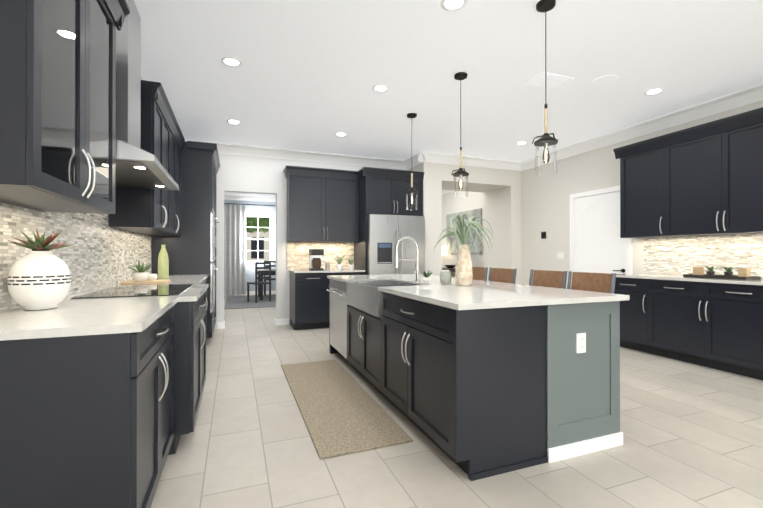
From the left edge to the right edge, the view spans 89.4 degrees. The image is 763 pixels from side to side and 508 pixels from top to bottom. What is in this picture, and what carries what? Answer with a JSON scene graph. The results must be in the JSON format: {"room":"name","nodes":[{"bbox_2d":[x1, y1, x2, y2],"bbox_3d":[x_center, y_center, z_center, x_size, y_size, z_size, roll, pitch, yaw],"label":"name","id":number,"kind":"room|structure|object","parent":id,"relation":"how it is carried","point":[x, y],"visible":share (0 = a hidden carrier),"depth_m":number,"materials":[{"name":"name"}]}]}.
{"room":"kitchen","nodes":[
{"label":"kitchen","id":0,"kind":"room"},
{"bbox_2d":[134,0,762,196],"bbox_3d":[0.388,-1.728,4.802,6.340,0.001,15.500,0,0,-21],"label":"ceiling","id":1,"kind":"structure","parent":0,"point":[307,75],"depth_m":3.58,"materials":[{"name":"white paint"}]},
{"bbox_2d":[221,57,241,66],"bbox_3d":[-1.352,-1.729,3.474,0.183,0.006,0.183,0,0,-45],"label":"recessed light","id":2,"kind":"object","parent":1,"relation":"in","point":[228,61],"depth_m":3.46,"materials":[{"name":"white plastic"}]},
{"bbox_2d":[227,119,240,123],"bbox_3d":[-1.926,-1.724,5.032,0.183,0.006,0.183,0,0,-27],"label":"recessed light","id":3,"kind":"object","parent":1,"relation":"in","point":[231,121],"depth_m":5.01,"materials":[{"name":"white plastic"}]},
{"bbox_2d":[335,132,346,136],"bbox_3d":[-0.584,-1.722,5.555,0.183,0.006,0.183,0,0,-45],"label":"recessed light","id":4,"kind":"object","parent":1,"relation":"in","point":[340,134],"depth_m":5.55,"materials":[{"name":"white plastic"}]},
{"bbox_2d":[372,84,388,91],"bbox_3d":[-0.009,-1.727,4.019,0.183,0.006,0.183,0,0,-45],"label":"recessed light","id":5,"kind":"object","parent":1,"relation":"in","point":[380,87],"depth_m":4.02,"materials":[{"name":"white plastic"}]},
{"bbox_2d":[405,113,417,209],"bbox_3d":[0.383,-1.140,4.769,0.164,1.174,0.170,0,0,-21],"label":"pendant light","id":6,"kind":"object","parent":1,"relation":"hanging from","point":[411,190],"visible":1,"depth_m":4.76,"materials":[{"name":"brown metal"}]},
{"bbox_2d":[440,0,466,11],"bbox_3d":[0.499,-1.732,2.661,0.183,0.006,0.183,0,0,-45],"label":"recessed light","id":7,"kind":"object","parent":1,"relation":"in","point":[451,5],"depth_m":2.68,"materials":[{"name":"white plastic"}]},
{"bbox_2d":[451,72,468,196],"bbox_3d":[0.773,-1.143,3.720,0.164,1.174,0.170,0,0,-21],"label":"pendant light","id":8,"kind":"object","parent":1,"relation":"hanging from","point":[460,173],"visible":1,"depth_m":3.72,"materials":[{"name":"brown metal"}]},
{"bbox_2d":[516,141,527,144],"bbox_3d":[2.176,-1.721,5.978,0.183,0.006,0.183,0,0,-45],"label":"recessed light","id":9,"kind":"object","parent":1,"relation":"in","point":[521,142],"depth_m":5.97,"materials":[{"name":"white plastic"}]},
{"bbox_2d":[532,0,557,174],"bbox_3d":[1.145,-1.147,2.663,0.164,1.174,0.170,0,0,-21],"label":"pendant light","id":10,"kind":"object","parent":1,"relation":"hanging from","point":[545,140],"visible":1,"depth_m":2.66,"materials":[{"name":"brown metal"}]},
{"bbox_2d":[522,72,572,89],"bbox_3d":[1.660,-1.726,3.854,0.380,0.010,0.280,0,0,-21],"label":"ceiling vent","id":11,"kind":"object","parent":1,"relation":"in","point":[553,81],"visible":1,"depth_m":3.84,"materials":[{"name":"white paint"}]},
{"bbox_2d":[592,75,618,84],"bbox_3d":[2.225,-1.728,3.834,0.230,0.006,0.230,0,0,-21],"label":"speaker","id":12,"kind":"object","parent":1,"relation":"attached to","point":[605,80],"visible":1,"depth_m":3.83},
{"bbox_2d":[644,88,664,95],"bbox_3d":[2.903,-1.727,4.104,0.183,0.006,0.183,0,0,-27],"label":"recessed light","id":13,"kind":"object","parent":1,"relation":"in","point":[654,91],"depth_m":4.10,"materials":[{"name":"white plastic"}]},
{"bbox_2d":[150,294,762,507],"bbox_3d":[0.388,1.172,4.792,6.340,0.001,15.500,0,0,-21],"label":"floor","id":14,"kind":"structure","parent":0,"point":[692,435],"depth_m":2.22,"materials":[{"name":"tile"}]},
{"bbox_2d":[0,202,208,507],"bbox_3d":[-1.765,0.241,3.030,0.752,1.850,3.762,0,0,-21],"label":"kitchen counter","id":15,"kind":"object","parent":14,"relation":"on","point":[102,375],"depth_m":1.37,"materials":[{"name":"black wood"}]},
{"bbox_2d":[7,251,70,309],"bbox_3d":[-1.537,0.117,1.738,0.217,0.260,0.217,0,0,-21],"label":"vase","id":16,"kind":"object","parent":15,"relation":"on","point":[38,280],"visible":0.98,"depth_m":1.67,"materials":[{"name":"white ceramic"}]},
{"bbox_2d":[7,229,72,250],"bbox_3d":[-1.533,-0.048,1.733,0.211,0.129,0.230,0,0,-21],"label":"succulent","id":17,"kind":"object","parent":16,"relation":"in","point":[40,244],"visible":0.92,"depth_m":1.71,"materials":[{"name":"green plant"}]},
{"bbox_2d":[120,279,170,284],"bbox_3d":[-2.046,0.243,3.363,0.330,0.018,0.300,0,0,-21],"label":"cutting board","id":18,"kind":"object","parent":15,"relation":"on","point":[147,282],"visible":0.96,"depth_m":3.27,"materials":[{"name":"brown wood"}]},
{"bbox_2d":[129,260,156,280],"bbox_3d":[-2.076,0.143,3.337,0.205,0.180,0.267,0,0,-21],"label":"potted plant","id":19,"kind":"object","parent":18,"relation":"on","point":[140,274],"visible":1,"depth_m":3.29,"materials":[{"name":"white ceramic"}]},
{"bbox_2d":[158,245,168,277],"bbox_3d":[-2.289,0.078,4.041,0.100,0.352,0.098,0,0,-21],"label":"bottle","id":20,"kind":"object","parent":15,"relation":"on","point":[163,265],"visible":1,"depth_m":4.00,"materials":[{"name":"glass"}]},
{"bbox_2d":[151,141,214,337],"bbox_3d":[-2.615,-0.112,5.159,0.683,2.570,0.819,0,0,-21],"label":"tall cabinet","id":21,"kind":"object","parent":14,"relation":"on","point":[192,249],"depth_m":4.83,"materials":[{"name":"black wood"}]},
{"bbox_2d":[215,161,218,324],"bbox_3d":[-2.822,-0.110,5.702,0.683,2.570,0.459,0,0,-21],"label":"tall cabinet","id":22,"kind":"object","parent":14,"relation":"on","point":[216,162],"depth_m":5.97,"materials":[{"name":"black"}]},
{"bbox_2d":[225,295,275,308],"bbox_3d":[-2.498,1.183,9.979,2.850,0.012,2.650,0,0,-21],"label":"dining rug","id":23,"kind":"object","parent":14,"relation":"on","point":[236,302],"visible":0.36,"depth_m":9.33,"materials":[{"name":"grey fabric"}]},
{"bbox_2d":[247,262,270,302],"bbox_3d":[-3.019,0.681,9.509,0.420,0.987,0.420,0,0,41],"label":"dining chair","id":24,"kind":"object","parent":23,"relation":"on","point":[256,283],"visible":1,"depth_m":9.43,"materials":[{"name":"grey wood"}]},
{"bbox_2d":[257,269,275,299],"bbox_3d":[-2.410,0.802,10.522,1.900,0.752,0.960,0,0,-21],"label":"dining table","id":25,"kind":"object","parent":23,"relation":"on","point":[273,271],"visible":0.29,"depth_m":9.90,"materials":[{"name":"grey wood"}]},
{"bbox_2d":[264,261,275,295],"bbox_3d":[-3.152,0.686,11.064,0.420,0.987,0.420,0,0,-21],"label":"dining chair","id":26,"kind":"object","parent":23,"relation":"on","point":[264,275],"visible":0.4,"depth_m":11.15,"materials":[{"name":"grey wood"}]},
{"bbox_2d":[287,242,364,329],"bbox_3d":[-0.921,0.485,6.330,1.170,1.384,0.652,0,0,-21],"label":"base cabinet","id":27,"kind":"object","parent":14,"relation":"on","point":[309,301],"depth_m":6.05,"materials":[{"name":"black wood"}]},
{"bbox_2d":[309,249,323,269],"bbox_3d":[-1.067,0.092,6.306,0.200,0.340,0.240,0,0,-21],"label":"coffee maker","id":28,"kind":"object","parent":27,"relation":"on","point":[315,259],"visible":1,"depth_m":6.22,"materials":[{"name":"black metal"}]},
{"bbox_2d":[325,262,329,269],"bbox_3d":[-0.905,0.200,6.443,0.080,0.125,0.080,0,0,-21],"label":"canister","id":29,"kind":"object","parent":27,"relation":"on","point":[327,265],"visible":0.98,"depth_m":6.41,"materials":[{"name":"white ceramic"}]},
{"bbox_2d":[332,253,347,269],"bbox_3d":[-0.701,0.124,6.414,0.205,0.276,0.205,0,0,-36],"label":"potted plant","id":30,"kind":"object","parent":27,"relation":"on","point":[339,265],"visible":1,"depth_m":6.38,"materials":[{"name":"white ceramic"}]},
{"bbox_2d":[347,257,353,269],"bbox_3d":[-0.517,0.138,6.548,0.185,0.249,0.185,0,0,-3],"label":"potted plant","id":31,"kind":"object","parent":27,"relation":"on","point":[350,266],"visible":1,"depth_m":6.52,"materials":[{"name":"white ceramic"}]},
{"bbox_2d":[281,360,412,458],"bbox_3d":[-0.427,1.160,3.207,0.585,0.012,1.980,0,0,-21],"label":"kitchen mat","id":32,"kind":"object","parent":14,"relation":"on","point":[342,411],"visible":1,"depth_m":2.80,"materials":[{"name":"beige fabric"}]},
{"bbox_2d":[367,214,424,274],"bbox_3d":[0.154,0.271,6.640,0.989,1.815,0.802,0,0,-21],"label":"refrigerator","id":33,"kind":"object","parent":14,"relation":"on","point":[385,233],"visible":0.5,"depth_m":6.29,"materials":[{"name":"grey metal"}]},
{"bbox_2d":[442,267,455,271],"bbox_3d":[1.759,0.766,9.069,0.420,0.840,1.850,0,0,-21],"label":"console table","id":34,"kind":"object","parent":14,"relation":"on","point":[451,269],"visible":0.08,"depth_m":9.10,"materials":[{"name":"grey wood"}]},
{"bbox_2d":[442,246,446,267],"bbox_3d":[1.498,0.072,9.738,0.320,0.550,0.320,0,0,-21],"label":"table lamp","id":35,"kind":"object","parent":34,"relation":"on","point":[444,251],"visible":0.25,"depth_m":9.61,"materials":[{"name":"white ceramic"}]},
{"bbox_2d":[326,278,622,480],"bbox_3d":[0.396,0.726,3.459,1.222,0.883,2.842,0,0,-21],"label":"kitchen island","id":36,"kind":"object","parent":14,"relation":"on","point":[478,379],"depth_m":2.19,"materials":[{"name":"black wood"}]},
{"bbox_2d":[327,274,629,309],"bbox_3d":[0.426,0.268,3.461,1.200,0.030,2.880,0,0,-21],"label":"island countertop","id":37,"kind":"structure","parent":36,"relation":"on","point":[480,295],"depth_m":2.44,"materials":[{"name":"white stone"}]},
{"bbox_2d":[395,236,420,281],"bbox_3d":[0.236,0.044,3.543,0.255,0.418,0.083,0,0,-21],"label":"faucet","id":38,"kind":"object","parent":37,"relation":"on","point":[416,270],"visible":1,"depth_m":3.54,"materials":[{"name":"silver metal"}]},
{"bbox_2d":[422,271,431,282],"bbox_3d":[0.402,0.196,3.334,0.105,0.113,0.095,0,0,-21],"label":"pot","id":39,"kind":"object","parent":37,"relation":"on","point":[426,278],"visible":1,"depth_m":3.31,"materials":[{"name":"white ceramic"}]},
{"bbox_2d":[439,270,450,284],"bbox_3d":[0.531,0.192,3.202,0.100,0.120,0.098,0,0,-21],"label":"pot","id":40,"kind":"object","parent":37,"relation":"on","point":[445,277],"visible":1,"depth_m":3.16,"materials":[{"name":"white ceramic"}]},
{"bbox_2d":[455,245,472,285],"bbox_3d":[0.658,0.089,3.080,0.136,0.325,0.136,0,0,-21],"label":"vase","id":41,"kind":"object","parent":37,"relation":"on","point":[463,273],"visible":1,"depth_m":3.03,"materials":[{"name":"beige ceramic"}]},
{"bbox_2d":[433,213,492,257],"bbox_3d":[0.674,-0.138,3.049,0.479,0.374,0.443,0,0,-21],"label":"air plant","id":42,"kind":"object","parent":41,"relation":"in","point":[462,235],"visible":0.96,"depth_m":3.04,"materials":[{"name":"green plant"}]},
{"bbox_2d":[472,267,487,280],"bbox_3d":[0.856,0.654,4.149,0.493,1.032,0.420,0,0,-21],"label":"stool","id":43,"kind":"object","parent":14,"relation":"on","point":[479,273],"visible":0.12,"depth_m":4.19,"materials":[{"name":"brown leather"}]},
{"bbox_2d":[488,267,516,283],"bbox_3d":[1.013,0.653,3.738,0.493,1.032,0.420,0,0,-21],"label":"stool","id":44,"kind":"object","parent":14,"relation":"on","point":[504,275],"visible":0.08,"depth_m":3.84,"materials":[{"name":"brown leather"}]},
{"bbox_2d":[529,269,567,288],"bbox_3d":[1.223,0.651,3.186,0.493,1.032,0.420,0,0,-21],"label":"stool","id":45,"kind":"object","parent":14,"relation":"on","point":[553,279],"visible":0.12,"depth_m":3.28,"materials":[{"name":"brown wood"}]},
{"bbox_2d":[567,271,615,293],"bbox_3d":[1.373,0.650,2.794,0.493,1.032,0.420,0,0,-21],"label":"stool","id":46,"kind":"object","parent":14,"relation":"on","point":[595,282],"visible":0.19,"depth_m":2.88,"materials":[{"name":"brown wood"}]},
{"bbox_2d":[614,233,762,379],"bbox_3d":[4.197,0.472,2.367,0.652,1.384,5.684,0,0,-21],"label":"base cabinet","id":47,"kind":"object","parent":14,"relation":"on","point":[668,310],"depth_m":4.14,"materials":[{"name":"black wood"}]},
{"bbox_2d":[683,266,760,279],"bbox_3d":[3.569,0.190,4.063,0.260,0.128,0.560,0,0,-21],"label":"decorative tray","id":48,"kind":"object","parent":47,"relation":"on","point":[743,273],"visible":1,"depth_m":3.97,"materials":[{"name":"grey wood"}]},
{"bbox_2d":[214,100,762,328],"bbox_3d":[0.388,-0.278,4.797,6.340,2.900,15.500,0,0,-21],"label":"wall","id":49,"kind":"structure","parent":0,"point":[522,210],"depth_m":6.64,"materials":[{"name":"white paint"}]},
{"bbox_2d":[104,76,171,235],"bbox_3d":[-2.191,-0.810,3.550,0.325,1.184,0.907,0,0,-21],"label":"upper cabinet","id":50,"kind":"object","parent":49,"relation":"attached to","point":[148,212],"depth_m":3.16,"materials":[{"name":"black wood"}]},
{"bbox_2d":[115,0,178,189],"bbox_3d":[-1.744,-1.131,2.642,0.507,1.204,1.080,0,0,-21],"label":"range hood","id":51,"kind":"object","parent":49,"relation":"attached to","point":[136,166],"visible":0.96,"depth_m":2.51,"materials":[{"name":"silver metal"}]},
{"bbox_2d":[172,120,183,236],"bbox_3d":[-2.473,-0.807,4.288,0.325,1.184,0.907,0,0,-21],"label":"upper cabinet","id":52,"kind":"object","parent":49,"relation":"attached to","point":[177,144],"depth_m":4.40,"materials":[{"name":"black wood"}]},
{"bbox_2d":[224,203,275,294],"bbox_3d":[-3.467,-0.142,11.331,2.900,2.612,0.067,0,0,-21],"label":"curtain","id":53,"kind":"object","parent":49,"relation":"hanging from","point":[234,249],"visible":0.6,"depth_m":11.05,"materials":[{"name":"fabric"}]},
{"bbox_2d":[246,213,273,264],"bbox_3d":[-3.656,-0.446,11.405,0.880,1.520,0.110,0,0,-21],"label":"window","id":54,"kind":"structure","parent":49,"relation":"in","point":[271,216],"depth_m":11.50,"materials":[{"name":"white wood"}]},
{"bbox_2d":[287,165,358,244],"bbox_3d":[-0.979,-0.800,6.487,1.171,1.185,0.325,0,0,-21],"label":"upper cabinet","id":55,"kind":"object","parent":49,"relation":"attached to","point":[329,205],"depth_m":6.32,"materials":[{"name":"black wood"}]},
{"bbox_2d":[359,167,422,216],"bbox_3d":[0.113,-1.022,6.726,1.031,0.740,0.660,0,0,-21],"label":"upper cabinet","id":56,"kind":"object","parent":49,"relation":"attached to","point":[381,191],"depth_m":6.40,"materials":[{"name":"black wood"}]},
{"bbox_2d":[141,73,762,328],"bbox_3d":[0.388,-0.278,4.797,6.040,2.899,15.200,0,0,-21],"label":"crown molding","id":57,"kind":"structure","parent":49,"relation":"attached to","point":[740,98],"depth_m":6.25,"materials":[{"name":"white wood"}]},
{"bbox_2d":[446,208,481,253],"bbox_3d":[1.937,-0.508,9.152,0.035,0.990,1.470,0,0,-21],"label":"painting","id":58,"kind":"object","parent":49,"relation":"attached to","point":[476,214],"visible":0.57,"depth_m":8.95,"materials":[{"name":"fabric"}]},
{"bbox_2d":[541,232,545,238],"bbox_3d":[2.852,-0.331,6.777,0.022,0.120,0.100,0,0,-21],"label":"thermostat","id":59,"kind":"object","parent":49,"relation":"attached to","point":[543,235],"visible":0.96,"depth_m":6.76,"materials":[{"name":"black plastic"}]},
{"bbox_2d":[557,252,563,258],"bbox_3d":[2.989,0.027,6.432,0.010,0.120,0.150,0,0,-21],"label":"switch plate","id":60,"kind":"object","parent":49,"relation":"attached to","point":[560,255],"visible":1,"depth_m":6.43,"materials":[{"name":"white plastic"}]},
{"bbox_2d":[570,186,632,282],"bbox_3d":[3.246,0.105,5.759,0.103,2.140,1.040,0,0,-21],"label":"door","id":61,"kind":"structure","parent":49,"relation":"in","point":[601,246],"depth_m":5.78,"materials":[{"name":"white wood"}]},
{"bbox_2d":[617,139,656,237],"bbox_3d":[3.419,-0.805,4.867,0.325,1.184,0.616,0,0,-21],"label":"upper cabinet","id":62,"kind":"object","parent":49,"relation":"attached to","point":[638,161],"depth_m":4.86,"materials":[{"name":"black wood"}]},
{"bbox_2d":[657,107,762,237],"bbox_3d":[3.714,-0.808,4.095,0.325,1.184,1.274,0,0,-21],"label":"upper cabinet","id":63,"kind":"object","parent":49,"relation":"attached to","point":[703,179],"depth_m":4.11,"materials":[{"name":"black wood"}]},
{"label":"outside","id":64,"kind":"structure","parent":0,"visible":0},
{"bbox_2d":[246,217,269,260],"bbox_3d":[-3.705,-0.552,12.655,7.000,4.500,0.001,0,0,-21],"label":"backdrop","id":65,"kind":"structure","parent":64,"point":[251,224],"depth_m":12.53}
]}

